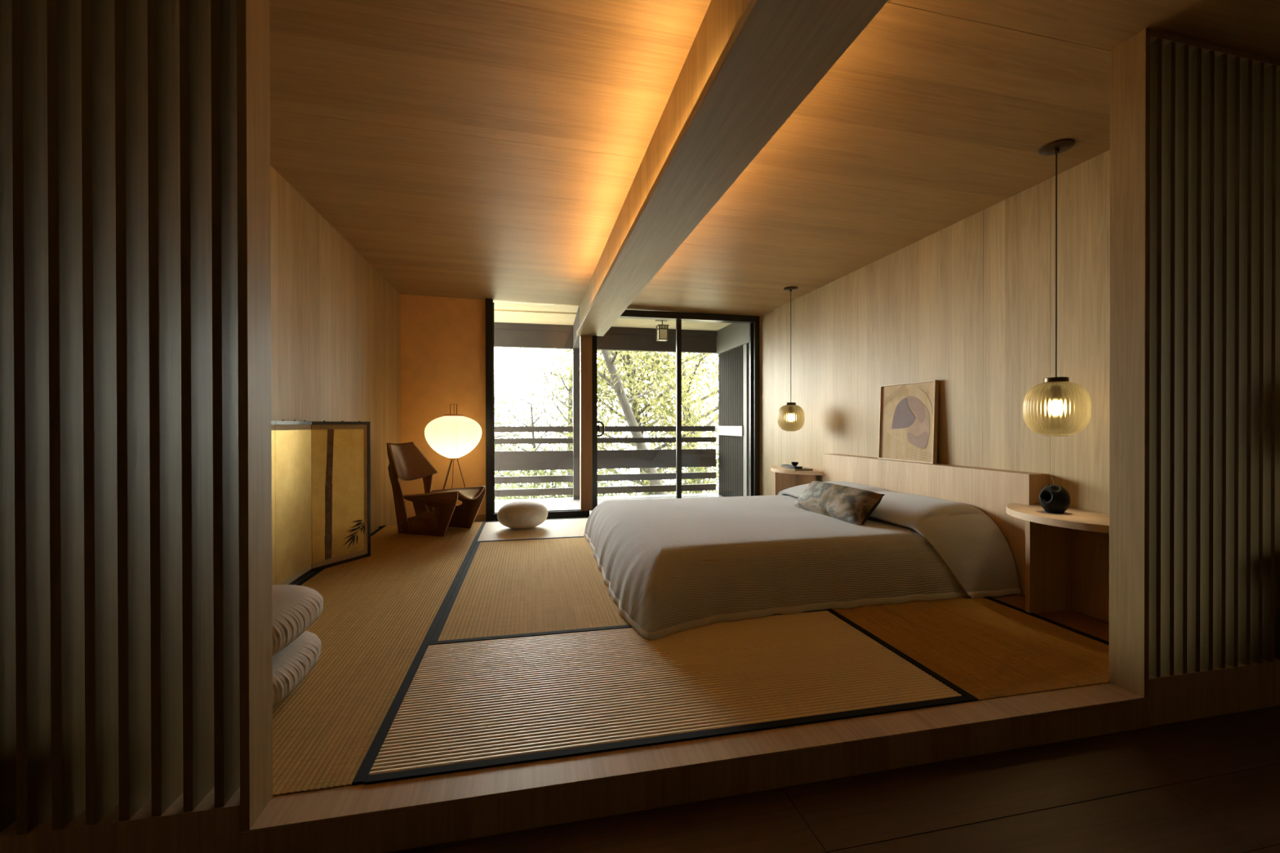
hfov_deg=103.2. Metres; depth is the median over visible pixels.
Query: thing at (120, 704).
slatted screen
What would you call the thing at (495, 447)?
shrub
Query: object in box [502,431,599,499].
shrub
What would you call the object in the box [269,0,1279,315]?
ceiling
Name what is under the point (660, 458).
railing
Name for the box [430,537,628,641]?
mat
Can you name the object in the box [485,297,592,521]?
window
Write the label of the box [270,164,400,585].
wall
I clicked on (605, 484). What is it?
shrub
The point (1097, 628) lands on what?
trim
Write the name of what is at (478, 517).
baseboard
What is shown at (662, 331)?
lantern
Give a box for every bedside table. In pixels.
[770,465,822,495]
[1005,502,1109,622]
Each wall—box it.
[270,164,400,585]
[400,293,485,517]
[715,323,749,497]
[759,149,1110,513]
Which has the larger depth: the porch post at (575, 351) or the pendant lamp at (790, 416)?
the porch post at (575, 351)
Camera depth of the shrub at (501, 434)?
12.68 m
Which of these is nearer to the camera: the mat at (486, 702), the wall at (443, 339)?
the mat at (486, 702)
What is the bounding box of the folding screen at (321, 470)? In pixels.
[271,419,370,585]
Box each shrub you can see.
[494,447,523,498]
[494,470,553,500]
[497,434,570,499]
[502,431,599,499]
[537,443,648,498]
[599,470,695,496]
[651,431,718,493]
[690,468,718,493]
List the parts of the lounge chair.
leg, backrest, leg, seat leg, seat, seat leg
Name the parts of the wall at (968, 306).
panel, panel, panel, panel, panel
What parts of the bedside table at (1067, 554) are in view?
leg panel, panel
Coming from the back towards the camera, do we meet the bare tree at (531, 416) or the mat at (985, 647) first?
the bare tree at (531, 416)
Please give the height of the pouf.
0.252 m
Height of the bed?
0.483 m
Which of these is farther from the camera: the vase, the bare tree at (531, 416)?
the bare tree at (531, 416)
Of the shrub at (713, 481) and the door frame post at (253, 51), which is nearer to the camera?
the door frame post at (253, 51)
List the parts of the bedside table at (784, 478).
leg panel, panel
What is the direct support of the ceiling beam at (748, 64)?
attached to the ceiling at (478, 149)
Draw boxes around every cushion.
[271,584,323,655]
[272,631,321,707]
[794,480,884,525]
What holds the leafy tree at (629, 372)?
on the hillside
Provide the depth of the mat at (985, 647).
2.29 m
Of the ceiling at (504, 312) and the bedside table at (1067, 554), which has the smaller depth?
the bedside table at (1067, 554)
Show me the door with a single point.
(753, 321)
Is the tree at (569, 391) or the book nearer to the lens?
the book
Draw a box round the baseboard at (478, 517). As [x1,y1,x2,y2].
[408,514,485,521]
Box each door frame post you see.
[236,0,272,831]
[1108,27,1150,697]
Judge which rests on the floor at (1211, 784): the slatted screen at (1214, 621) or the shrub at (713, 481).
the slatted screen at (1214, 621)
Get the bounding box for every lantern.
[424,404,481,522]
[655,320,669,341]
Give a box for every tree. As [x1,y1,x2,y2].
[494,380,573,500]
[494,387,558,499]
[502,347,626,497]
[531,349,718,495]
[597,351,718,493]
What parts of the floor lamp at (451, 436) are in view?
leg, leg, lamp shade, leg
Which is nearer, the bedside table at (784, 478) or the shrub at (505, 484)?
the bedside table at (784, 478)
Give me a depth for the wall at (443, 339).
5.97 m
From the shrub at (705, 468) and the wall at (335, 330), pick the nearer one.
the wall at (335, 330)
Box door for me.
[591,309,759,510]
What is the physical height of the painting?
0.620 m
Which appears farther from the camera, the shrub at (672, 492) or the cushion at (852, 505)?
the shrub at (672, 492)
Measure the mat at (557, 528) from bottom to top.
0.032 m
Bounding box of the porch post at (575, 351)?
[573,348,579,499]
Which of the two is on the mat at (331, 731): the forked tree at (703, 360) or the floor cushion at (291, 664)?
the floor cushion at (291, 664)
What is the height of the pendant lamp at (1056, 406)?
1.500 m
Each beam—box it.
[493,322,716,353]
[576,0,888,336]
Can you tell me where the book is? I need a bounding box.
[786,467,813,471]
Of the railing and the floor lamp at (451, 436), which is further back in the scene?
the railing
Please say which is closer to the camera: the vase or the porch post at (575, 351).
the vase
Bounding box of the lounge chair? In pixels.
[386,441,485,537]
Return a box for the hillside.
[496,483,718,500]
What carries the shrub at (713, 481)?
on the hillside
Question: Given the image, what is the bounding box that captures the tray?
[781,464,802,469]
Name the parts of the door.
panel, handle, frame, frame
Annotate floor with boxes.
[386,705,1279,852]
[494,493,724,515]
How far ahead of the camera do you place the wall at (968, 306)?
3.46 m
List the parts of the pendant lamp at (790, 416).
cord, lamp shade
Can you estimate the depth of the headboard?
3.42 m
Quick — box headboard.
[822,453,1047,595]
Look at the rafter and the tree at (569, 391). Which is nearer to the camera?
the rafter
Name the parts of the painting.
frame, frame, frame, frame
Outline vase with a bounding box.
[1039,484,1070,514]
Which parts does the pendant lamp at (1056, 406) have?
cord, lamp shade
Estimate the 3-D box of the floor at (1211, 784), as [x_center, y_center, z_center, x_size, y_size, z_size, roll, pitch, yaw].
[0.645,1.156,-0.615,8.200,0.080,4.920,0,0,-12]
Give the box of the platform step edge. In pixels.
[240,698,1148,852]
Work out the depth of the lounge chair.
4.70 m
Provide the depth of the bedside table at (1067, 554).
2.69 m
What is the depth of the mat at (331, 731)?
1.98 m
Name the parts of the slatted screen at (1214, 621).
rail, rail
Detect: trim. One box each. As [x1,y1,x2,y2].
[240,682,1148,834]
[990,594,1109,641]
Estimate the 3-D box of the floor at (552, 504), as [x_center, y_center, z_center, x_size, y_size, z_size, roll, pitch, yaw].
[-1.988,1.165,7.031,7.050,0.033,1.814,0,0,-12]
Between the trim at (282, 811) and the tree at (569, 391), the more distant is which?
the tree at (569, 391)
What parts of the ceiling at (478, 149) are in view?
panel, panel, panel, panel, panel, panel, panel, panel, panel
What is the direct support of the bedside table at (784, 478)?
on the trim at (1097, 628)
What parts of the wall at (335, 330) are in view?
panel, panel, panel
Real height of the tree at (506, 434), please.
7.454 m
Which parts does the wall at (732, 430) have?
corner post, dark panel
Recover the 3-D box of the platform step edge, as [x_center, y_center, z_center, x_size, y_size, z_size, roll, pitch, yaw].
[0.438,1.062,1.574,2.923,0.112,0.030,0,0,-12]
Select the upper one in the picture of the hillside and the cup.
the cup
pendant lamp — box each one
[777,286,804,431]
[1022,138,1091,435]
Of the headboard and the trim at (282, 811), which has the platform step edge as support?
the trim at (282, 811)
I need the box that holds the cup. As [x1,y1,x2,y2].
[791,462,798,466]
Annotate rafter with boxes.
[573,306,580,348]
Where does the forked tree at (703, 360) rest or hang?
on the hillside
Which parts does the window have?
frame, frame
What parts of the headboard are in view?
panel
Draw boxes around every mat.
[272,576,460,796]
[295,521,485,586]
[364,608,970,785]
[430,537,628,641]
[476,517,588,542]
[826,596,1110,701]
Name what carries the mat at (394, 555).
on the floor
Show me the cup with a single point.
(794, 464)
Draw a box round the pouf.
[497,501,547,528]
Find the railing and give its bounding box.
[494,426,715,497]
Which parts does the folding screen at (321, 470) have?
lacquer frame, lacquer frame, lacquer frame, lacquer frame, lacquer frame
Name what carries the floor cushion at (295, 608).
on the floor cushion at (291, 664)
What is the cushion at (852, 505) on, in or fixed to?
on the bed
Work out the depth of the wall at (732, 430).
7.83 m
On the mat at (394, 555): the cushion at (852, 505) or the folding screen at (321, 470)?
the folding screen at (321, 470)
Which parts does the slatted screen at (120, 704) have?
rail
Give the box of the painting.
[878,379,938,463]
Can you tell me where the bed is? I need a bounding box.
[583,481,1020,639]
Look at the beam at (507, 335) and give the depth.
8.03 m
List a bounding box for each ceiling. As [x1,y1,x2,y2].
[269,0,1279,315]
[493,300,731,330]
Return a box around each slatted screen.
[0,0,240,852]
[1148,29,1279,727]

